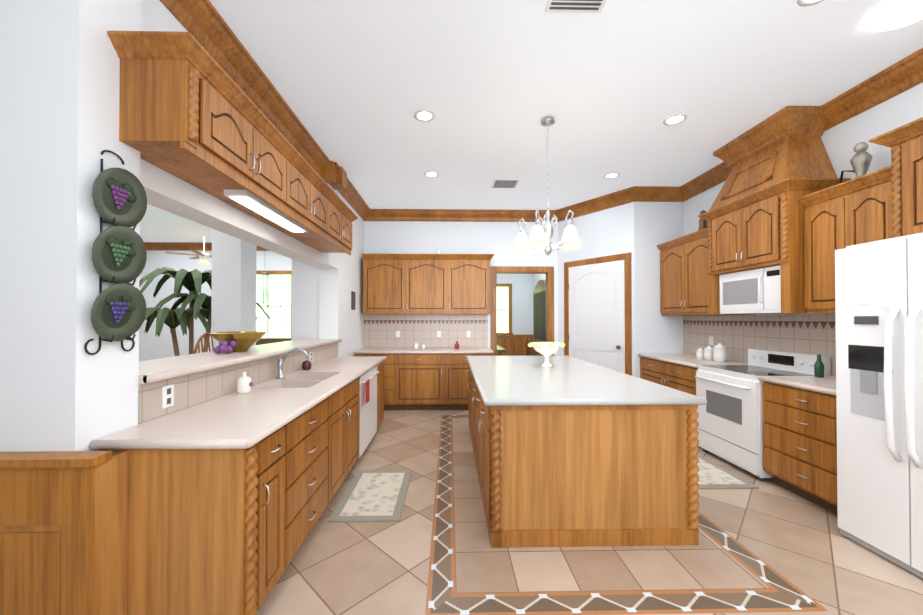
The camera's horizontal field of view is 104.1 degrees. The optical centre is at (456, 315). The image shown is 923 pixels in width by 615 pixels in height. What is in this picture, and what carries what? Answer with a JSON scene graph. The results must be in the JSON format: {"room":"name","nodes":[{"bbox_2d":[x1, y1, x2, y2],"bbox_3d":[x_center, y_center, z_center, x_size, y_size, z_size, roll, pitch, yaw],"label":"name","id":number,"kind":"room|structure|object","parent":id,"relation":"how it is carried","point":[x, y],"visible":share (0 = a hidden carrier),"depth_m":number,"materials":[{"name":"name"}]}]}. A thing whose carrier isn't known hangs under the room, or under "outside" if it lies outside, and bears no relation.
{"room":"kitchen","nodes":[
{"label":"kitchen","id":0,"kind":"room"},
{"bbox_2d":[0,0,141,451],"bbox_3d":[-1.657,-0.196,1.547,0.340,3.250,0.285,0,-1,-1],"label":"wall","id":1,"kind":"structure","parent":0,"point":[61,389],"depth_m":1.41,"materials":[{"name":"white paint"}]},
{"bbox_2d":[84,150,146,354],"bbox_3d":[-1.452,-0.271,1.549,0.063,0.868,0.250,0,-1,-1],"label":"plate rack","id":2,"kind":"object","parent":1,"relation":"attached to","point":[119,259],"visible":1,"depth_m":1.54,"materials":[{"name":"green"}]},
{"bbox_2d":[139,250,291,360],"bbox_3d":[-5.989,-0.127,8.872,8.220,3.250,0.150,0,-1,-1],"label":"wall","id":3,"kind":"structure","parent":0,"point":[151,346],"depth_m":8.78,"materials":[{"name":"white paint"}]},
{"bbox_2d":[144,242,269,250],"bbox_3d":[-5.986,-1.668,8.747,8.220,0.170,0.130,0,-1,-1],"label":"crown molding","id":4,"kind":"structure","parent":3,"relation":"attached to","point":[180,246],"depth_m":8.73,"materials":[{"name":"brown wood"}]},
{"bbox_2d":[256,271,291,337],"bbox_3d":[-4.648,-0.227,8.834,1.440,1.730,0.140,0,-1,-1],"label":"living room window","id":5,"kind":"structure","parent":3,"relation":"in","point":[274,272],"depth_m":8.87,"materials":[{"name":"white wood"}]},
{"bbox_2d":[211,229,256,350],"bbox_3d":[-2.790,-0.168,4.533,0.350,3.250,0.350,0,-1,-1],"label":"column","id":6,"kind":"structure","parent":0,"point":[233,300],"depth_m":4.36,"materials":[{"name":"white paint"}]},
{"bbox_2d":[140,0,363,356],"bbox_3d":[-1.844,-0.173,3.976,0.620,3.250,4.580,0,-1,-1],"label":"wall","id":7,"kind":"structure","parent":0,"point":[168,192],"depth_m":4.44,"materials":[{"name":"white paint"}]},
{"bbox_2d":[108,35,294,210],"bbox_3d":[-1.367,-0.986,2.095,0.375,0.440,1.013,0,-1,-1],"label":"upper cabinet","id":8,"kind":"object","parent":7,"relation":"attached to","point":[190,112],"depth_m":1.72,"materials":[{"name":"brown wood"}]},
{"bbox_2d":[163,4,315,170],"bbox_3d":[-1.844,-1.720,3.231,0.150,0.170,3.060,0,-1,-1],"label":"crown molding","id":9,"kind":"structure","parent":7,"relation":"attached to","point":[163,4],"depth_m":2.52,"materials":[{"name":"brown wood"}]},
{"bbox_2d":[243,151,330,238],"bbox_3d":[-1.390,-0.978,2.975,0.362,0.440,0.983,0,-1,-1],"label":"upper cabinet","id":10,"kind":"object","parent":7,"relation":"attached to","point":[311,217],"depth_m":2.97,"materials":[{"name":"brown wood"}]},
{"bbox_2d":[297,191,354,254],"bbox_3d":[-1.407,-0.970,3.820,0.362,0.440,0.944,0,-1,-1],"label":"upper cabinet","id":11,"kind":"object","parent":7,"relation":"attached to","point":[340,241],"depth_m":3.83,"materials":[{"name":"brown wood"}]},
{"bbox_2d":[351,291,354,309],"bbox_3d":[-1.550,-0.220,5.418,0.017,0.270,0.170,0,-1,-1],"label":"framed picture","id":12,"kind":"object","parent":7,"relation":"attached to","point":[352,300],"visible":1,"depth_m":5.34,"materials":[{"name":"grey"}]},
{"bbox_2d":[245,351,296,386],"bbox_3d":[-1.627,0.887,2.930,0.273,1.110,0.880,0,-1,-1],"label":"backsplash","id":13,"kind":"structure","parent":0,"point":[263,372],"depth_m":2.89,"materials":[{"name":"beige tile"}]},
{"bbox_2d":[139,339,340,382],"bbox_3d":[-1.736,0.314,3.194,0.505,0.040,3.014,0,-1,-1],"label":"countertop","id":14,"kind":"structure","parent":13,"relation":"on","point":[154,370],"depth_m":2.33,"materials":[{"name":"beige stone"}]},
{"bbox_2d":[210,331,265,353],"bbox_3d":[-1.763,0.210,2.889,0.400,0.160,0.450,0,-1,-1],"label":"bowl","id":15,"kind":"object","parent":14,"relation":"on","point":[237,341],"visible":1,"depth_m":2.79,"materials":[{"name":"gold metal"}]},
{"bbox_2d":[256,338,290,344],"bbox_3d":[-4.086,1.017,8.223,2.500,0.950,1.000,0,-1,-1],"label":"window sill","id":16,"kind":"structure","parent":0,"point":[261,341],"depth_m":8.42,"materials":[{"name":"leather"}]},
{"bbox_2d":[276,347,308,378],"bbox_3d":[-1.357,0.391,2.965,0.275,0.260,0.118,0,-1,-1],"label":"faucet","id":17,"kind":"object","parent":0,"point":[280,363],"visible":1,"depth_m":2.98,"materials":[{"name":"grey metal"}]},
{"bbox_2d":[281,379,328,386],"bbox_3d":[-1.255,0.625,2.992,0.380,0.165,0.025,0,-1,-1],"label":"sink","id":18,"kind":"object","parent":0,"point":[284,382],"depth_m":2.98,"materials":[{"name":"beige ceramic"}]},
{"bbox_2d":[297,347,328,378],"bbox_3d":[-1.643,0.895,3.780,0.273,1.110,0.820,0,-1,-1],"label":"backsplash","id":19,"kind":"structure","parent":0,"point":[316,354],"depth_m":3.75,"materials":[{"name":"beige tile"}]},
{"bbox_2d":[364,221,557,355],"bbox_3d":[-0.017,-0.152,6.232,3.720,3.250,0.140,0,-1,-1],"label":"wall","id":20,"kind":"structure","parent":0,"point":[497,239],"depth_m":6.17,"materials":[{"name":"white paint"}]},
{"bbox_2d":[362,254,409,313],"bbox_3d":[-1.138,-0.501,5.964,0.748,0.968,0.348,0,-1,-1],"label":"upper cabinet","id":21,"kind":"object","parent":20,"relation":"attached to","point":[386,277],"depth_m":5.80,"materials":[{"name":"brown wood"}]},
{"bbox_2d":[410,254,453,313],"bbox_3d":[-0.485,-0.500,5.977,0.792,0.968,0.348,0,-1,-1],"label":"upper cabinet","id":22,"kind":"object","parent":20,"relation":"attached to","point":[426,283],"depth_m":5.81,"materials":[{"name":"brown wood"}]},
{"bbox_2d":[364,208,559,221],"bbox_3d":[0.126,-1.693,6.114,3.240,0.170,0.130,0,-1,-1],"label":"crown molding","id":23,"kind":"structure","parent":20,"relation":"attached to","point":[447,215],"depth_m":6.10,"materials":[{"name":"brown wood"}]},
{"bbox_2d":[454,254,489,313],"bbox_3d":[0.169,-0.500,5.989,0.747,0.968,0.348,0,-1,-1],"label":"upper cabinet","id":24,"kind":"object","parent":20,"relation":"attached to","point":[471,271],"depth_m":5.82,"materials":[{"name":"brown wood"}]},
{"bbox_2d":[491,266,553,355],"bbox_3d":[1.128,0.318,6.239,1.090,2.310,0.160,0,-1,-1],"label":"door frame","id":25,"kind":"structure","parent":20,"relation":"attached to","point":[546,270],"depth_m":6.17,"materials":[{"name":"brown wood"}]},
{"bbox_2d":[497,274,532,336],"bbox_3d":[1.079,-0.111,10.608,5.980,3.250,0.150,0,-1,-1],"label":"wall","id":26,"kind":"structure","parent":0,"point":[522,304],"depth_m":10.55,"materials":[{"name":"white paint"}]},
{"bbox_2d":[497,284,512,335],"bbox_3d":[1.140,-0.161,10.545,1.020,1.530,0.140,0,-1,-1],"label":"dining room window","id":27,"kind":"structure","parent":26,"relation":"in","point":[510,333],"depth_m":10.52,"materials":[{"name":"brown wood"}]},
{"bbox_2d":[497,335,532,355],"bbox_3d":[0.161,1.038,10.473,4.140,0.950,0.060,0,-1,-1],"label":"wainscot","id":28,"kind":"structure","parent":26,"relation":"attached to","point":[514,345],"depth_m":10.48,"materials":[{"name":"brown wood"}]},
{"bbox_2d":[140,0,922,242],"bbox_3d":[-2.916,-1.832,4.621,14.200,0.080,15.500,0,-1,-1],"label":"ceiling","id":29,"kind":"structure","parent":0,"point":[491,85],"depth_m":2.79,"materials":[{"name":"white paint"}]},
{"bbox_2d":[165,234,211,264],"bbox_3d":[-5.434,-1.432,7.820,1.211,0.660,1.273,0,-1,-1],"label":"room ceiling fan","id":30,"kind":"object","parent":29,"relation":"hanging from","point":[203,256],"visible":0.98,"depth_m":7.76,"materials":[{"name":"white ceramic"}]},
{"bbox_2d":[263,272,266,305],"bbox_3d":[-4.646,-0.983,8.731,0.120,1.540,0.114,0,-1,-1],"label":"wind chime","id":31,"kind":"object","parent":29,"relation":"hanging from","point":[265,288],"visible":0.96,"depth_m":8.72,"materials":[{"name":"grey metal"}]},
{"bbox_2d":[414,109,434,121],"bbox_3d":[-0.289,-1.800,3.251,0.190,0.008,0.190,0,-1,-1],"label":"recessed light","id":32,"kind":"object","parent":29,"relation":"in","point":[423,115],"visible":1,"depth_m":3.25,"materials":[{"name":"white ceramic"}]},
{"bbox_2d":[424,171,438,176],"bbox_3d":[-0.314,-1.788,4.561,0.190,0.008,0.190,0,-1,-1],"label":"recessed light","id":33,"kind":"object","parent":29,"relation":"in","point":[431,173],"visible":1,"depth_m":4.56,"materials":[{"name":"white ceramic"}]},
{"bbox_2d":[491,179,519,187],"bbox_3d":[0.659,-1.784,4.890,0.340,0.010,0.300,0,-1,-1],"label":"ceiling vent","id":34,"kind":"object","parent":29,"relation":"in","point":[505,183],"visible":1,"depth_m":4.86,"materials":[{"name":"white metal"}]},
{"bbox_2d":[511,118,582,255],"bbox_3d":[0.841,-1.175,3.329,0.664,1.260,0.644,0,-1,-1],"label":"chandelier","id":35,"kind":"object","parent":29,"relation":"hanging from","point":[540,236],"visible":1,"depth_m":3.27,"materials":[{"name":"white glass"}]},
{"bbox_2d":[544,0,606,12],"bbox_3d":[0.695,-1.811,2.000,0.340,0.010,0.300,0,-1,-1],"label":"ceiling vent","id":36,"kind":"object","parent":29,"relation":"in","point":[581,6],"visible":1,"depth_m":2.11,"materials":[{"name":"white metal"}]},
{"bbox_2d":[604,172,619,178],"bbox_3d":[1.985,-1.787,4.606,0.190,0.008,0.190,0,-1,-1],"label":"recessed light","id":37,"kind":"object","parent":29,"relation":"in","point":[612,175],"visible":1,"depth_m":4.60,"materials":[{"name":"white glass"}]},
{"bbox_2d":[663,113,686,125],"bbox_3d":[2.010,-1.800,3.316,0.190,0.008,0.190,0,-1,-1],"label":"recessed light","id":38,"kind":"object","parent":29,"relation":"in","point":[674,119],"visible":1,"depth_m":3.31,"materials":[{"name":"white glass"}]},
{"bbox_2d":[797,0,823,6],"bbox_3d":[2.035,-1.812,2.016,0.190,0.008,0.190,0,-1,-1],"label":"recessed light","id":39,"kind":"object","parent":29,"relation":"in","point":[803,3],"visible":1,"depth_m":2.08,"materials":[{"name":"white glass"}]},
{"bbox_2d":[867,0,922,30],"bbox_3d":[2.673,-1.792,2.118,0.340,0.045,0.340,0,-1,-1],"label":"recessed light","id":40,"kind":"object","parent":29,"relation":"in","point":[893,14],"visible":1,"depth_m":2.14,"materials":[{"name":"white glass"}]},
{"bbox_2d":[533,274,545,290],"bbox_3d":[2.351,-0.131,8.458,0.120,3.250,4.200,0,-1,-1],"label":"wall","id":41,"kind":"structure","parent":0,"point":[537,278],"depth_m":10.05,"materials":[{"name":"white paint"}]},
{"bbox_2d":[257,410,922,614],"bbox_3d":[-2.916,1.488,4.590,14.200,0.060,15.500,0,-1,-1],"label":"floor","id":42,"kind":"structure","parent":0,"point":[768,547],"depth_m":2.08,"materials":[{"name":"tile"}]},
{"bbox_2d":[0,450,127,614],"bbox_3d":[-2.107,0.977,1.385,1.535,0.900,0.171,0,-1,-1],"label":"wainscot","id":43,"kind":"structure","parent":42,"relation":"on","point":[63,532],"depth_m":1.33,"materials":[{"name":"brown wood"}]},
{"bbox_2d":[112,423,292,614],"bbox_3d":[-1.173,0.990,1.675,0.627,0.880,0.345,0,-1,-1],"label":"base cabinet","id":44,"kind":"object","parent":42,"relation":"on","point":[231,492],"depth_m":1.49,"materials":[{"name":"brown wood"}]},
{"bbox_2d":[93,355,386,450],"bbox_3d":[-1.192,0.543,3.093,0.642,0.040,3.232,0,-1,-1],"label":"countertop","id":45,"kind":"structure","parent":44,"relation":"on","point":[236,422],"depth_m":1.77,"materials":[{"name":"beige stone"}]},
{"bbox_2d":[237,368,252,393],"bbox_3d":[-1.406,0.432,2.398,0.101,0.168,0.086,0,-1,-1],"label":"soap dispenser","id":46,"kind":"object","parent":45,"relation":"on","point":[244,383],"visible":1,"depth_m":2.37,"materials":[{"name":"white"}]},
{"bbox_2d":[302,360,311,369],"bbox_3d":[-1.454,0.481,3.497,0.090,0.090,0.090,0,-1,-1],"label":"jar","id":47,"kind":"object","parent":45,"relation":"on","point":[306,365],"visible":1,"depth_m":3.46,"materials":[{"name":"red glass"}]},
{"bbox_2d":[139,267,269,355],"bbox_3d":[-4.614,0.352,6.348,2.191,2.244,2.034,0,-1,-1],"label":"palm plant","id":48,"kind":"object","parent":42,"relation":"on","point":[174,316],"visible":0.69,"depth_m":6.03,"materials":[{"name":"green plant"}]},
{"bbox_2d":[193,332,219,353],"bbox_3d":[-2.342,0.814,3.708,0.500,1.274,0.504,0,-1,4],"label":"chair","id":49,"kind":"object","parent":42,"relation":"on","point":[197,346],"visible":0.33,"depth_m":3.66,"materials":[{"name":"brown wood"}]},
{"bbox_2d":[293,399,332,557],"bbox_3d":[-1.188,0.995,2.172,0.615,0.880,0.784,0,-1,-1],"label":"base cabinet","id":50,"kind":"object","parent":42,"relation":"on","point":[312,433],"depth_m":2.19,"materials":[{"name":"brown wood"}]},
{"bbox_2d":[333,391,340,398],"bbox_3d":[-1.254,0.715,2.954,0.380,0.015,0.750,0,-1,-1],"label":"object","id":51,"kind":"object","parent":50,"relation":"on","point":[338,392],"depth_m":2.70,"materials":[{"name":"brown wood"}]},
{"bbox_2d":[333,391,359,495],"bbox_3d":[-1.205,1.092,2.936,0.612,0.700,0.880,0,-1,-1],"label":"base cabinet","id":52,"kind":"object","parent":42,"relation":"on","point":[346,408],"depth_m":2.91,"materials":[{"name":"brown wood"}]},
{"bbox_2d":[329,363,383,428],"bbox_3d":[-1.244,1.016,4.450,0.592,0.880,0.507,0,-1,-1],"label":"base cabinet","id":53,"kind":"object","parent":42,"relation":"on","point":[380,377],"depth_m":4.37,"materials":[{"name":"brown wood"}]},
{"bbox_2d":[352,366,378,468],"bbox_3d":[-1.177,1.016,3.788,0.616,0.868,0.810,0,-1,-1],"label":"dishwasher","id":54,"kind":"object","parent":42,"relation":"on","point":[368,405],"visible":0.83,"depth_m":3.66,"materials":[{"name":"white metal"}]},
{"bbox_2d":[328,470,411,521],"bbox_3d":[-0.651,1.434,2.919,0.495,0.013,0.830,0,-1,-1],"label":"area rug","id":55,"kind":"object","parent":42,"relation":"on","point":[374,495],"visible":0.93,"depth_m":2.82,"materials":[{"name":"beige fabric"}]},
{"bbox_2d":[354,351,401,409],"bbox_3d":[-1.223,1.029,5.803,0.688,0.880,0.638,0,-1,-1],"label":"base cabinet","id":56,"kind":"object","parent":42,"relation":"on","point":[393,363],"depth_m":5.49,"materials":[{"name":"brown wood"}]},
{"bbox_2d":[402,351,449,409],"bbox_3d":[-0.538,1.029,5.816,0.817,0.880,0.638,0,-1,-1],"label":"base cabinet","id":57,"kind":"object","parent":42,"relation":"on","point":[433,374],"depth_m":5.50,"materials":[{"name":"brown wood"}]},
{"bbox_2d":[358,347,489,350],"bbox_3d":[-0.503,0.569,5.818,2.128,0.040,0.645,0,-1,-1],"label":"countertop","id":58,"kind":"structure","parent":57,"relation":"on","point":[365,348],"depth_m":5.79,"materials":[{"name":"beige stone"}]},
{"bbox_2d":[414,343,425,348],"bbox_3d":[-0.604,0.499,5.931,0.194,0.100,0.094,0,-1,-1],"label":"jar","id":59,"kind":"object","parent":58,"relation":"on","point":[416,346],"visible":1,"depth_m":5.90,"materials":[{"name":"white ceramic"}]},
{"bbox_2d":[450,351,493,409],"bbox_3d":[0.138,1.029,5.829,0.804,0.880,0.638,0,-1,-1],"label":"base cabinet","id":60,"kind":"object","parent":42,"relation":"on","point":[459,378],"depth_m":5.51,"materials":[{"name":"brown wood"}]},
{"bbox_2d":[497,345,505,355],"bbox_3d":[0.363,1.108,8.308,1.300,0.770,1.600,0,-1,-1],"label":"dining table","id":61,"kind":"object","parent":42,"relation":"on","point":[500,350],"visible":0.15,"depth_m":7.58,"materials":[{"name":"brown wood"}]},
{"bbox_2d":[525,338,530,355],"bbox_3d":[1.356,0.988,7.828,0.500,1.005,0.504,0,-1,-1],"label":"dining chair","id":62,"kind":"object","parent":42,"relation":"on","point":[528,348],"visible":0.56,"depth_m":7.87,"materials":[{"name":"brown wood"}]},
{"bbox_2d":[534,283,537,341],"bbox_3d":[2.063,-0.068,8.287,0.455,1.420,0.670,0,-1,-1],"label":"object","id":63,"kind":"object","parent":42,"relation":"on","point":[536,287],"depth_m":8.29,"materials":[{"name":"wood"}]},
{"bbox_2d":[530,340,542,355],"bbox_3d":[2.037,1.064,7.940,0.520,0.850,1.400,0,-1,-1],"label":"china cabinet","id":64,"kind":"object","parent":42,"relation":"on","point":[533,352],"depth_m":8.28,"materials":[{"name":"brown wood"}]},
{"bbox_2d":[538,280,545,341],"bbox_3d":[2.076,-0.074,7.617,0.455,1.420,0.670,0,-1,-1],"label":"doorway","id":65,"kind":"object","parent":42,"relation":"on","point":[539,313],"depth_m":7.75,"materials":[{"name":"brown wood"}]},
{"bbox_2d":[467,360,704,547],"bbox_3d":[0.819,1.007,3.516,1.345,0.880,2.608,0,-1,-1],"label":"kitchen island","id":66,"kind":"object","parent":42,"relation":"on","point":[569,451],"depth_m":2.25,"materials":[{"name":"brown wood"}]},
{"bbox_2d":[466,356,705,403],"bbox_3d":[0.838,0.547,3.521,1.344,0.040,2.600,0,-1,-1],"label":"island countertop","id":67,"kind":"structure","parent":66,"relation":"on","point":[502,379],"depth_m":2.71,"materials":[{"name":"white stone"}]},
{"bbox_2d":[528,342,564,366],"bbox_3d":[0.931,0.405,3.724,0.390,0.246,0.390,0,-1,-1],"label":"bowl","id":68,"kind":"object","parent":67,"relation":"on","point":[546,350],"visible":1,"depth_m":3.65,"materials":[{"name":"white ceramic"}]},
{"bbox_2d":[638,315,755,395],"bbox_3d":[2.908,0.729,4.504,0.668,1.455,1.204,0,-1,-1],"label":"base cabinet","id":69,"kind":"object","parent":42,"relation":"on","point":[734,335],"visible":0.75,"depth_m":4.37,"materials":[{"name":"brown wood"}]},
{"bbox_2d":[696,348,703,358],"bbox_3d":[3.008,0.467,4.434,0.095,0.136,0.095,0,-1,-1],"label":"canister","id":70,"kind":"object","parent":69,"relation":"on","point":[699,353],"visible":0.79,"depth_m":4.41,"materials":[{"name":"white ceramic"}]},
{"bbox_2d":[704,346,712,360],"bbox_3d":[3.011,0.449,4.294,0.109,0.170,0.109,0,-1,-1],"label":"canister","id":71,"kind":"object","parent":69,"relation":"on","point":[708,352],"visible":0.9,"depth_m":4.25,"materials":[{"name":"white ceramic"}]},
{"bbox_2d":[713,343,726,361],"bbox_3d":[3.014,0.425,4.124,0.126,0.215,0.126,0,-1,-1],"label":"canister","id":72,"kind":"object","parent":69,"relation":"on","point":[719,353],"visible":1,"depth_m":4.08,"materials":[{"name":"white ceramic"}]},
{"bbox_2d":[697,454,758,488],"bbox_3d":[2.221,1.440,3.489,0.570,0.013,1.000,0,-1,-1],"label":"area rug","id":73,"kind":"object","parent":42,"relation":"on","point":[711,475],"visible":0.29,"depth_m":3.16,"materials":[{"name":"beige fabric"}]},
{"bbox_2d":[695,349,830,480],"bbox_3d":[2.890,0.902,3.507,0.712,1.090,0.772,0,-1,-1],"label":"range","id":74,"kind":"object","parent":42,"relation":"on","point":[730,422],"visible":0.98,"depth_m":3.40,"materials":[{"name":"white metal"}]},
{"bbox_2d":[758,314,836,514],"bbox_3d":[2.941,0.713,2.750,0.668,1.455,0.734,0,-1,-1],"label":"base cabinet","id":75,"kind":"object","parent":42,"relation":"on","point":[800,437],"visible":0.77,"depth_m":2.77,"materials":[{"name":"brown wood"}]},
{"bbox_2d":[814,354,823,377],"bbox_3d":[3.065,0.427,3.045,0.064,0.190,0.064,0,-1,-1],"label":"bottle","id":76,"kind":"object","parent":75,"relation":"on","point":[819,368],"visible":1,"depth_m":3.03,"materials":[{"name":"green glass"}]},
{"bbox_2d":[835,233,922,577],"bbox_3d":[2.854,0.487,1.915,0.865,1.890,0.910,0,-1,-1],"label":"fridge","id":77,"kind":"object","parent":42,"relation":"on","point":[879,339],"visible":1,"depth_m":2.11,"materials":[{"name":"white metal"}]},
{"bbox_2d":[558,202,634,376],"bbox_3d":[2.175,-0.157,5.682,0.100,3.250,1.337,0,-1,-36],"label":"wall","id":78,"kind":"structure","parent":0,"point":[606,232],"depth_m":5.55,"materials":[{"name":"white paint"}]},
{"bbox_2d":[556,188,627,219],"bbox_3d":[2.102,-1.698,5.597,0.828,0.170,0.960,0,-1,-1],"label":"crown molding","id":79,"kind":"structure","parent":78,"relation":"attached to","point":[618,198],"depth_m":5.54,"materials":[{"name":"brown wood"}]},
{"bbox_2d":[568,260,624,372],"bbox_3d":[2.151,0.328,5.595,0.573,2.254,0.811,0,-1,-1],"label":"pantry door","id":80,"kind":"structure","parent":78,"relation":"in","point":[596,335],"depth_m":5.54,"materials":[{"name":"white"}]},
{"bbox_2d":[564,252,631,375],"bbox_3d":[2.156,0.287,5.598,0.019,2.360,1.150,0,-1,-36],"label":"door frame","id":81,"kind":"structure","parent":78,"relation":"attached to","point":[626,257],"depth_m":5.20,"materials":[{"name":"brown wood"}]},
{"bbox_2d":[634,202,682,377],"bbox_3d":[2.877,-0.162,5.177,0.707,3.250,0.120,0,-1,-1],"label":"wall","id":82,"kind":"structure","parent":0,"point":[655,225],"depth_m":5.12,"materials":[{"name":"white paint"}]},
{"bbox_2d":[628,186,679,202],"bbox_3d":[2.772,-1.703,5.065,0.628,0.170,0.130,0,-1,-1],"label":"crown molding","id":83,"kind":"structure","parent":82,"relation":"attached to","point":[636,193],"depth_m":5.06,"materials":[{"name":"brown wood"}]},
{"bbox_2d":[683,82,922,315],"bbox_3d":[3.318,-0.166,4.726,0.150,3.250,15.500,0,-1,-1],"label":"wall","id":84,"kind":"structure","parent":0,"point":[840,141],"depth_m":2.93,"materials":[{"name":"white paint"}]},
{"bbox_2d":[657,228,708,315],"bbox_3d":[3.048,-0.500,4.577,0.385,0.995,1.087,0,-1,-1],"label":"upper cabinet","id":85,"kind":"object","parent":84,"relation":"attached to","point":[684,286],"visible":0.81,"depth_m":4.55,"materials":[{"name":"brown wood"}]},
{"bbox_2d":[698,210,707,230],"bbox_3d":[3.068,-1.153,4.480,0.130,0.306,0.124,0,-1,-1],"label":"bronze figurine","id":86,"kind":"object","parent":85,"relation":"on","point":[702,223],"visible":0.42,"depth_m":4.45,"materials":[{"name":"brown metal"}]},
{"bbox_2d":[698,106,850,314],"bbox_3d":[2.999,-0.906,3.529,0.527,1.786,1.095,0,-1,-1],"label":"upper cabinet","id":87,"kind":"object","parent":84,"relation":"attached to","point":[780,162],"visible":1,"depth_m":3.25,"materials":[{"name":"brown wood"}]},
{"bbox_2d":[719,265,791,313],"bbox_3d":[3.035,-0.230,3.521,0.456,0.425,0.760,0,-1,-1],"label":"microwave","id":88,"kind":"object","parent":87,"relation":"in","point":[755,291],"visible":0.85,"depth_m":3.48,"materials":[{"name":"white plastic"}]},
{"bbox_2d":[755,314,831,375],"bbox_3d":[3.257,0.270,3.520,0.007,0.555,0.782,0,-1,-1],"label":"backsplash","id":89,"kind":"structure","parent":84,"relation":"attached to","point":[805,333],"depth_m":3.45,"materials":[{"name":"tile"}]},
{"bbox_2d":[676,48,922,201],"bbox_3d":[3.229,-1.732,2.063,0.130,0.170,6.150,0,-1,-1],"label":"crown molding","id":90,"kind":"structure","parent":84,"relation":"attached to","point":[907,73],"depth_m":2.86,"materials":[{"name":"brown wood"}]},
{"bbox_2d":[798,166,891,312],"bbox_3d":[3.084,-0.508,2.723,0.385,0.975,0.647,0,-1,-1],"label":"upper cabinet","id":91,"kind":"object","parent":84,"relation":"attached to","point":[851,212],"visible":0.4,"depth_m":2.79,"materials":[{"name":"brown wood"}]},
{"bbox_2d":[839,142,872,182],"bbox_3d":[3.100,-1.160,2.816,0.120,0.330,0.224,0,-1,-1],"label":"vase","id":92,"kind":"object","parent":91,"relation":"on","point":[860,160],"visible":0.79,"depth_m":2.74,"materials":[{"name":"beige ceramic"}]},
{"bbox_2d":[869,117,922,237],"bbox_3d":[3.060,-0.838,1.930,0.467,0.730,1.067,0,-1,-1],"label":"upper cabinet","id":93,"kind":"object","parent":84,"relation":"attached to","point":[904,143],"visible":0.98,"depth_m":2.29,"materials":[{"name":"brown wood"}]},
{"label":"outside","id":94,"kind":"structure","parent":0,"visible":0},
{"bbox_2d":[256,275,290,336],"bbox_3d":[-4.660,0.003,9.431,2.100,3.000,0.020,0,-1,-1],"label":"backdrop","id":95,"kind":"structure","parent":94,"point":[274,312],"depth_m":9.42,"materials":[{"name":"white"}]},
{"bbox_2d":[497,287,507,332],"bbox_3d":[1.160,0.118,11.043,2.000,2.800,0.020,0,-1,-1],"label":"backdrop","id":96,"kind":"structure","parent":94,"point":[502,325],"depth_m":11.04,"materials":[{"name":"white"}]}
]}

